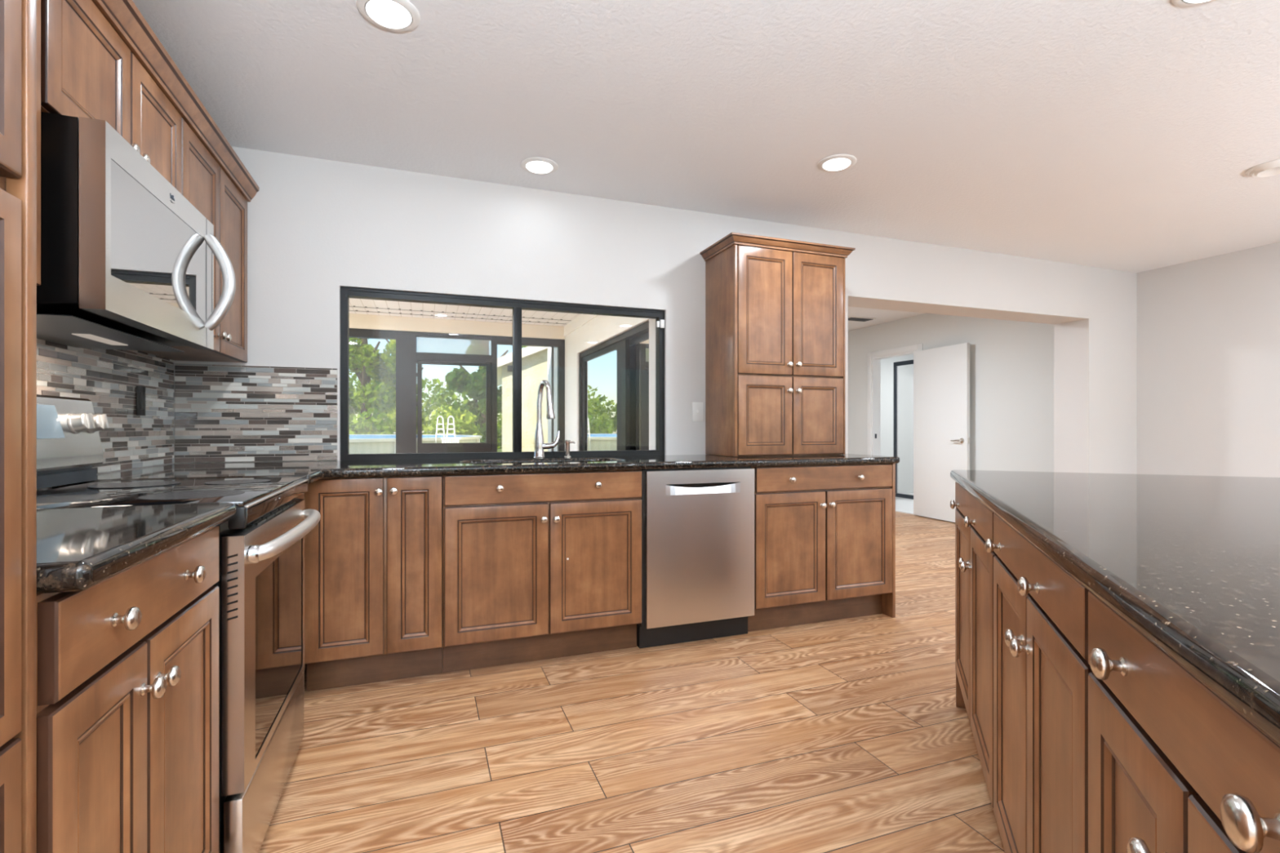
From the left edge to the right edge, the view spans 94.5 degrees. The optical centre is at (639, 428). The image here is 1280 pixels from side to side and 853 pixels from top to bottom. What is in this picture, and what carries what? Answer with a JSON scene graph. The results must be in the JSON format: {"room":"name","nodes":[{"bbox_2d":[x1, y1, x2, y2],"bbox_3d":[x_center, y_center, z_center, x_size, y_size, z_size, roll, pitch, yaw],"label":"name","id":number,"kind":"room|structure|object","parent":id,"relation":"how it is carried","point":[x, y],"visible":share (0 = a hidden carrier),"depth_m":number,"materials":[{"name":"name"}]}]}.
{"room":"kitchen","nodes":[
{"label":"kitchen","id":0,"kind":"room"},
{"bbox_2d":[36,462,173,491],"bbox_3d":[-1.139,-0.126,-0.282,0.200,2.385,6.257,0,0,-20],"label":"wall","id":1,"kind":"structure","parent":0,"point":[46,488],"depth_m":2.21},
{"bbox_2d":[36,0,40,285],"bbox_3d":[-1.286,-0.691,0.883,0.323,0.768,0.745,0,0,-20],"label":"upper cabinet","id":2,"kind":"object","parent":1,"relation":"attached to","point":[38,2],"visible":0.14,"depth_m":1.26,"materials":[{"name":"brown wood"}]},
{"bbox_2d":[36,338,173,473],"bbox_3d":[-1.712,-0.098,1.582,0.008,0.511,2.340,0,0,-20],"label":"tile backsplash","id":3,"kind":"structure","parent":1,"relation":"attached to","point":[109,379],"depth_m":2.20,"materials":[{"name":"grey tile"}]},
{"bbox_2d":[136,385,145,415],"bbox_3d":[-1.985,-0.109,2.355,0.008,0.116,0.072,0,0,-20],"label":"power outlet","id":4,"kind":"object","parent":3,"relation":"attached to","point":[140,390],"visible":1,"depth_m":2.34,"materials":[{"name":"black plastic"}]},
{"bbox_2d":[40,0,182,194],"bbox_3d":[-1.552,-0.892,1.606,0.323,0.365,0.790,0,0,-20],"label":"upper cabinet","id":5,"kind":"object","parent":1,"relation":"attached to","point":[87,70],"visible":0.38,"depth_m":1.53,"materials":[{"name":"brown wood"}]},
{"bbox_2d":[36,111,235,351],"bbox_3d":[-1.484,-0.478,1.652,0.462,0.450,0.745,0,0,-20],"label":"microwave oven","id":6,"kind":"object","parent":5,"relation":"attached to","point":[127,260],"visible":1,"depth_m":1.46,"materials":[{"name":"silver metal"}]},
{"bbox_2d":[91,0,259,202],"bbox_3d":[-1.427,-1.103,1.688,0.062,0.072,2.354,0,0,-20],"label":"crown molding","id":7,"kind":"structure","parent":5,"relation":"attached to","point":[125,18],"depth_m":1.88,"materials":[{"name":"brown wood"}]},
{"bbox_2d":[137,118,247,362],"bbox_3d":[-1.828,-0.691,2.358,0.323,0.768,0.805,0,0,-20],"label":"upper cabinet","id":8,"kind":"object","parent":1,"relation":"attached to","point":[206,185],"visible":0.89,"depth_m":2.43,"materials":[{"name":"brown wood"}]},
{"bbox_2d":[349,313,564,339],"bbox_3d":[-2.521,-1.140,6.569,3.400,0.154,0.170,0,0,-20],"label":"wall","id":9,"kind":"structure","parent":0,"point":[356,321],"depth_m":6.62,"materials":[{"name":"beige paint"}]},
{"bbox_2d":[349,297,580,326],"bbox_3d":[-1.998,-1.276,5.147,3.400,0.115,3.960,0,0,-20],"label":"ceiling","id":10,"kind":"structure","parent":0,"point":[381,304],"depth_m":6.26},
{"bbox_2d":[547,315,648,451],"bbox_3d":[-0.418,-0.108,5.994,0.150,2.550,4.460,0,0,-20],"label":"wall","id":11,"kind":"structure","parent":0,"point":[600,323],"depth_m":6.79,"materials":[{"name":"white paint"}]},
{"bbox_2d":[349,306,568,324],"bbox_3d":[-2.398,-1.217,6.207,3.380,0.002,0.277,0,0,-20],"label":"trim","id":12,"kind":"structure","parent":11,"relation":"attached to","point":[349,306],"depth_m":6.34,"materials":[{"name":"brown metal"}]},
{"bbox_2d":[564,314,648,450],"bbox_3d":[-0.310,-0.065,5.474,0.045,2.304,3.410,0,0,-20],"label":"trim","id":13,"kind":"structure","parent":11,"relation":"attached to","point":[628,323],"depth_m":6.09,"materials":[{"name":"white paint"}]},
{"bbox_2d":[579,320,648,450],"bbox_3d":[-0.223,0.137,5.447,0.120,1.900,2.180,0,0,-20],"label":"door","id":14,"kind":"structure","parent":11,"relation":"in","point":[614,373],"depth_m":5.25,"materials":[{"name":"brown metal"}]},
{"bbox_2d":[258,492,1004,852],"bbox_3d":[2.767,1.124,3.680,10.266,0.126,11.000,0,0,-20],"label":"floor","id":15,"kind":"structure","parent":0,"point":[849,735],"depth_m":1.96,"materials":[{"name":"brown wood"}]},
{"bbox_2d":[0,0,36,852],"bbox_3d":[-0.829,-0.034,0.168,0.659,2.199,0.886,0,0,-20],"label":"pantry cabinet","id":16,"kind":"object","parent":15,"relation":"on","point":[18,18],"visible":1,"depth_m":0.66,"materials":[{"name":"brown wood"}]},
{"bbox_2d":[36,525,218,852],"bbox_3d":[-1.085,0.632,0.876,0.675,0.868,0.615,0,0,-20],"label":"base cabinet","id":17,"kind":"object","parent":15,"relation":"on","point":[127,662],"visible":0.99,"depth_m":0.89,"materials":[{"name":"brown wood"}]},
{"bbox_2d":[36,502,236,594],"bbox_3d":[-1.087,0.178,0.883,0.681,0.036,0.629,0,0,-20],"label":"countertop","id":18,"kind":"structure","parent":17,"relation":"on","point":[78,548],"depth_m":0.91,"materials":[{"name":"black stone"}]},
{"bbox_2d":[36,394,320,852],"bbox_3d":[-1.289,0.488,1.561,0.766,1.157,0.774,0,0,-20],"label":"range","id":19,"kind":"object","parent":15,"relation":"on","point":[261,583],"visible":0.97,"depth_m":1.49,"materials":[{"name":"silver metal"}]},
{"bbox_2d":[36,475,306,509],"bbox_3d":[-1.263,0.167,1.561,0.554,0.012,0.756,0,0,-20],"label":"cooktop","id":20,"kind":"object","parent":19,"relation":"in","point":[246,492],"depth_m":1.51,"materials":[{"name":"black glass"}]},
{"bbox_2d":[295,493,304,705],"bbox_3d":[-1.502,0.632,2.048,0.550,0.868,0.290,0,0,-20],"label":"base cabinet","id":21,"kind":"object","parent":15,"relation":"on","point":[301,496],"visible":0.07,"depth_m":2.28,"materials":[{"name":"brown wood"}]},
{"bbox_2d":[304,475,442,691],"bbox_3d":[-1.177,0.632,2.680,0.520,0.868,0.647,0,0,-20],"label":"base cabinet","id":22,"kind":"object","parent":15,"relation":"on","point":[374,553],"visible":0.92,"depth_m":2.42,"materials":[{"name":"brown wood"}]},
{"bbox_2d":[442,469,641,673],"bbox_3d":[-0.509,0.632,2.925,0.898,0.868,0.647,0,0,-20],"label":"base cabinet","id":23,"kind":"object","parent":15,"relation":"on","point":[548,565],"visible":0.97,"depth_m":2.64,"materials":[{"name":"brown wood"}]},
{"bbox_2d":[51,453,899,488],"bbox_3d":[-0.277,0.178,2.869,3.571,0.036,0.978,0,0,-20],"label":"countertop","id":24,"kind":"structure","parent":23,"relation":"on","point":[313,471],"depth_m":2.64,"materials":[{"name":"black stone"}]},
{"bbox_2d":[533,379,559,457],"bbox_3d":[-0.505,-0.049,3.146,0.134,0.416,0.113,0,0,9],"label":"kitchen faucet","id":25,"kind":"object","parent":24,"relation":"on","point":[540,446],"visible":1,"depth_m":3.15,"materials":[{"name":"silver metal"}]},
{"bbox_2d":[563,440,575,457],"bbox_3d":[-0.387,0.112,3.229,0.060,0.096,0.044,0,0,-20],"label":"soap dispenser","id":26,"kind":"object","parent":24,"relation":"on","point":[567,442],"visible":1,"depth_m":3.22,"materials":[{"name":"silver metal"}]},
{"bbox_2d":[699,232,855,457],"bbox_3d":[0.822,-0.455,3.556,0.828,1.228,0.399,0,0,-20],"label":"cabinet","id":27,"kind":"object","parent":24,"relation":"on","point":[775,308],"visible":1,"depth_m":3.40,"materials":[{"name":"brown wood"}]},
{"bbox_2d":[636,466,754,648],"bbox_3d":[0.204,0.632,3.171,0.602,0.867,0.582,0,0,-20],"label":"dishwasher","id":28,"kind":"object","parent":15,"relation":"on","point":[698,524],"visible":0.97,"depth_m":2.90,"materials":[{"name":"silver metal"}]},
{"bbox_2d":[747,463,895,631],"bbox_3d":[0.910,0.632,3.447,0.914,0.868,0.647,0,0,-20],"label":"base cabinet","id":29,"kind":"object","parent":15,"relation":"on","point":[824,535],"visible":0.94,"depth_m":3.17,"materials":[{"name":"brown wood"}]},
{"bbox_2d":[893,360,913,499],"bbox_3d":[4.062,0.019,8.951,0.040,2.084,0.560,0,0,-20],"label":"window frame","id":30,"kind":"structure","parent":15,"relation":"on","point":[896,364],"depth_m":9.18,"materials":[{"name":"black metal"}]},
{"bbox_2d":[950,481,997,808],"bbox_3d":[1.550,0.632,1.638,1.179,0.868,0.923,0,0,23],"label":"base cabinet","id":31,"kind":"object","parent":15,"relation":"on","point":[974,522],"visible":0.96,"depth_m":1.76,"materials":[{"name":"brown wood"}]},
{"bbox_2d":[950,469,1279,746],"bbox_3d":[1.313,0.178,1.032,1.190,0.036,2.250,0,0,23],"label":"countertop","id":32,"kind":"structure","parent":31,"relation":"on","point":[1190,562],"depth_m":0.77,"materials":[{"name":"black stone"}]},
{"bbox_2d":[985,513,1092,852],"bbox_3d":[1.225,0.632,0.872,1.179,0.868,0.734,0,0,23],"label":"base cabinet","id":33,"kind":"object","parent":15,"relation":"on","point":[1042,668],"visible":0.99,"depth_m":1.01,"materials":[{"name":"brown wood"}]},
{"bbox_2d":[1088,591,1279,852],"bbox_3d":[0.972,0.632,0.274,1.179,0.868,0.556,0,0,23],"label":"base cabinet","id":34,"kind":"object","parent":15,"relation":"on","point":[1173,767],"visible":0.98,"depth_m":0.54,"materials":[{"name":"brown wood"}]},
{"bbox_2d":[173,146,1137,474],"bbox_3d":[0.998,-0.126,3.987,7.156,2.385,0.283,0,0,-20],"label":"wall","id":35,"kind":"structure","parent":0,"point":[317,227],"depth_m":3.39,"materials":[{"name":"white paint"}]},
{"bbox_2d":[174,363,337,462],"bbox_3d":[-1.803,-0.069,2.802,0.663,0.453,0.008,0,0,-20],"label":"tile backsplash","id":36,"kind":"structure","parent":35,"relation":"attached to","point":[224,413],"depth_m":2.79,"materials":[{"name":"grey tile"}]},
{"bbox_2d":[340,286,664,460],"bbox_3d":[-0.681,-0.272,3.269,1.747,0.866,0.072,0,0,-20],"label":"window","id":37,"kind":"structure","parent":35,"relation":"in","point":[517,305],"depth_m":3.24,"materials":[{"name":"black metal"}]},
{"bbox_2d":[692,402,702,421],"bbox_3d":[0.352,-0.099,3.591,0.072,0.116,0.014,0,0,-20],"label":"light switch","id":38,"kind":"object","parent":35,"relation":"attached to","point":[697,407],"visible":1,"depth_m":3.59,"materials":[{"name":"white plastic"}]},
{"bbox_2d":[132,0,1279,272],"bbox_3d":[2.077,-1.393,1.051,7.156,0.150,6.540,0,0,-20],"label":"ceiling","id":39,"kind":"structure","parent":0,"point":[1116,135],"depth_m":2.42,"materials":[{"name":"white paint"}]},
{"bbox_2d":[355,0,420,32],"bbox_3d":[-0.794,-1.306,1.871,0.187,0.024,0.187,0,0,-20],"label":"recessed light","id":40,"kind":"object","parent":39,"relation":"in","point":[392,15],"visible":1,"depth_m":1.86,"materials":[{"name":"white plastic"}]},
{"bbox_2d":[520,156,558,174],"bbox_3d":[-0.505,-1.306,2.968,0.187,0.024,0.187,0,0,-20],"label":"recessed light","id":41,"kind":"object","parent":39,"relation":"in","point":[540,166],"visible":1,"depth_m":2.94,"materials":[{"name":"white plastic"}]},
{"bbox_2d":[817,154,856,172],"bbox_3d":[0.977,-1.306,2.937,0.187,0.024,0.187,0,0,-20],"label":"recessed light","id":42,"kind":"object","parent":39,"relation":"in","point":[837,162],"visible":1,"depth_m":2.91,"materials":[{"name":"white plastic"}]},
{"bbox_2d":[1170,0,1216,7],"bbox_3d":[1.699,-1.306,1.754,0.187,0.024,0.187,0,0,-20],"label":"recessed light","id":43,"kind":"object","parent":39,"relation":"in","point":[1181,3],"visible":1,"depth_m":1.82,"materials":[{"name":"white plastic"}]},
{"bbox_2d":[1244,159,1279,177],"bbox_3d":[3.200,-1.306,2.977,0.216,0.024,0.216,0,0,-20],"label":"recessed light","id":44,"kind":"object","parent":39,"relation":"in","point":[1270,168],"visible":1,"depth_m":2.98,"materials":[{"name":"white plastic"}]},
{"bbox_2d":[551,346,913,493],"bbox_3d":[2.327,-0.158,9.032,7.400,2.450,0.150,0,0,-20],"label":"wall","id":45,"kind":"structure","parent":0,"point":[904,373],"depth_m":9.66,"materials":[{"name":"paint"}]},
{"bbox_2d":[848,306,924,331],"bbox_3d":[2.984,-1.458,7.244,7.400,0.150,4.460,0,0,-20],"label":"ceiling","id":46,"kind":"structure","parent":0,"point":[882,316],"depth_m":7.26,"materials":[{"name":"white paint"}]},
{"bbox_2d":[848,315,875,321],"bbox_3d":[2.747,-1.374,7.455,0.400,0.018,0.200,0,0,-20],"label":"ceiling vent","id":47,"kind":"object","parent":46,"relation":"in","point":[851,317],"visible":0.78,"depth_m":7.41,"materials":[{"name":"white plastic"}]},
{"bbox_2d":[848,241,1279,477],"bbox_3d":[4.572,-0.158,4.344,0.200,2.450,11.000,0,0,-20],"label":"wall","id":48,"kind":"structure","parent":0,"point":[1208,329],"depth_m":4.80,"materials":[{"name":"white paint"}]},
{"bbox_2d":[867,343,923,516],"bbox_3d":[3.318,0.022,7.622,0.143,2.090,0.940,0,0,-20],"label":"trim","id":49,"kind":"structure","parent":48,"relation":"attached to","point":[873,358],"depth_m":7.98,"materials":[{"name":"white paint"}]},
{"bbox_2d":[895,508,913,514],"bbox_3d":[3.324,1.061,7.625,0.120,0.012,0.760,0,0,-20],"label":"trim","id":50,"kind":"structure","parent":48,"relation":"attached to","point":[896,510],"depth_m":7.50,"materials":[{"name":"white paint"}]},
{"bbox_2d":[913,342,969,522],"bbox_3d":[3.473,0.061,6.843,0.152,1.988,0.802,0,0,-17],"label":"door","id":51,"kind":"structure","parent":48,"relation":"in","point":[941,375],"depth_m":6.82,"materials":[{"name":"white paint"}]},
{"bbox_3d":[-4.385,1.202,4.323,8.750,0.230,4.060,0,0,-20],"label":"floor","id":52,"kind":"structure","parent":0,"visible":0},
{"bbox_2d":[349,328,564,453],"bbox_3d":[-2.486,0.013,6.544,3.348,2.149,0.080,0,0,-20],"label":"frame","id":53,"kind":"object","parent":52,"relation":"on","point":[406,355],"visible":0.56,"depth_m":6.53,"materials":[{"name":"brown metal"}]},
{"bbox_2d":[417,360,491,453],"bbox_3d":[-2.094,0.167,6.688,0.800,1.820,0.050,0,0,-20],"label":"screen door","id":54,"kind":"structure","parent":53,"relation":"attached to","point":[486,446],"depth_m":6.67,"materials":[{"name":"brown metal"}]},
{"label":"ground","id":55,"kind":"structure","parent":0,"visible":0},
{"bbox_2d":[349,407,395,434],"bbox_3d":[-9.066,0.476,18.809,2.834,2.286,2.208,0,0,2],"label":"shrub","id":56,"kind":"object","parent":55,"relation":"on","point":[362,425],"visible":0.13,"depth_m":18.49,"materials":[{"name":"green plant"}]},
{"bbox_2d":[349,337,395,431],"bbox_3d":[-10.940,-3.320,23.868,3.297,9.495,3.592,0,0,-20],"label":"tree","id":57,"kind":"object","parent":55,"relation":"on","point":[365,358],"visible":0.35,"depth_m":23.11,"materials":[{"name":"green plant"}]},
{"bbox_2d":[386,339,430,431],"bbox_3d":[-12.499,-3.483,31.662,2.299,9.821,2.164,0,0,-37],"label":"tree","id":58,"kind":"object","parent":55,"relation":"on","point":[392,415],"visible":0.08,"depth_m":30.94,"materials":[{"name":"green plant"}]},
{"bbox_2d":[349,434,482,453],"bbox_3d":[-7.220,0.793,12.049,7.740,1.247,7.740,0,0,-20],"label":"swimming pool","id":59,"kind":"object","parent":55,"relation":"on","point":[358,443],"visible":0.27,"depth_m":9.81,"materials":[{"name":"white plastic"}]},
{"bbox_2d":[435,415,462,443],"bbox_3d":[-3.426,0.599,10.527,0.498,1.637,0.073,0,0,0],"label":"pool ladder","id":60,"kind":"object","parent":59,"relation":"attached to","point":[444,440],"visible":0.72,"depth_m":10.54,"materials":[{"name":"white plastic"}]},
{"bbox_2d":[349,372,502,448],"bbox_3d":[-22.470,-0.633,36.618,54.774,6.574,7.716,0,0,-20],"label":"hedge","id":61,"kind":"object","parent":55,"relation":"on","point":[437,400],"visible":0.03,"depth_m":39.02,"materials":[{"name":"green plant"}]},
{"bbox_2d":[416,404,483,441],"bbox_3d":[-6.464,0.439,20.005,2.390,2.486,2.468,0,0,-20],"label":"shrub","id":62,"kind":"object","parent":55,"relation":"on","point":[466,426],"visible":0.33,"depth_m":19.77,"materials":[{"name":"green plant"}]},
{"bbox_2d":[444,339,508,442],"bbox_3d":[-6.603,-3.381,25.288,2.986,9.616,2.750,0,0,4],"label":"tree","id":63,"kind":"object","parent":55,"relation":"on","point":[473,384],"visible":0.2,"depth_m":24.63,"materials":[{"name":"green plant"}]},
{"bbox_2d":[497,346,547,452],"bbox_3d":[0.603,-0.515,11.648,6.730,3.864,3.940,0,0,-13],"label":"house wing","id":64,"kind":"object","parent":55,"relation":"on","point":[534,358],"visible":0.07,"depth_m":9.20,"materials":[{"name":"paint"}]},
{"bbox_2d":[507,364,512,371],"bbox_3d":[-1.992,-0.918,9.101,0.080,0.090,0.100,0,0,-20],"label":"lamp","id":65,"kind":"object","parent":64,"relation":"attached to","point":[509,367],"visible":0.73,"depth_m":9.06,"materials":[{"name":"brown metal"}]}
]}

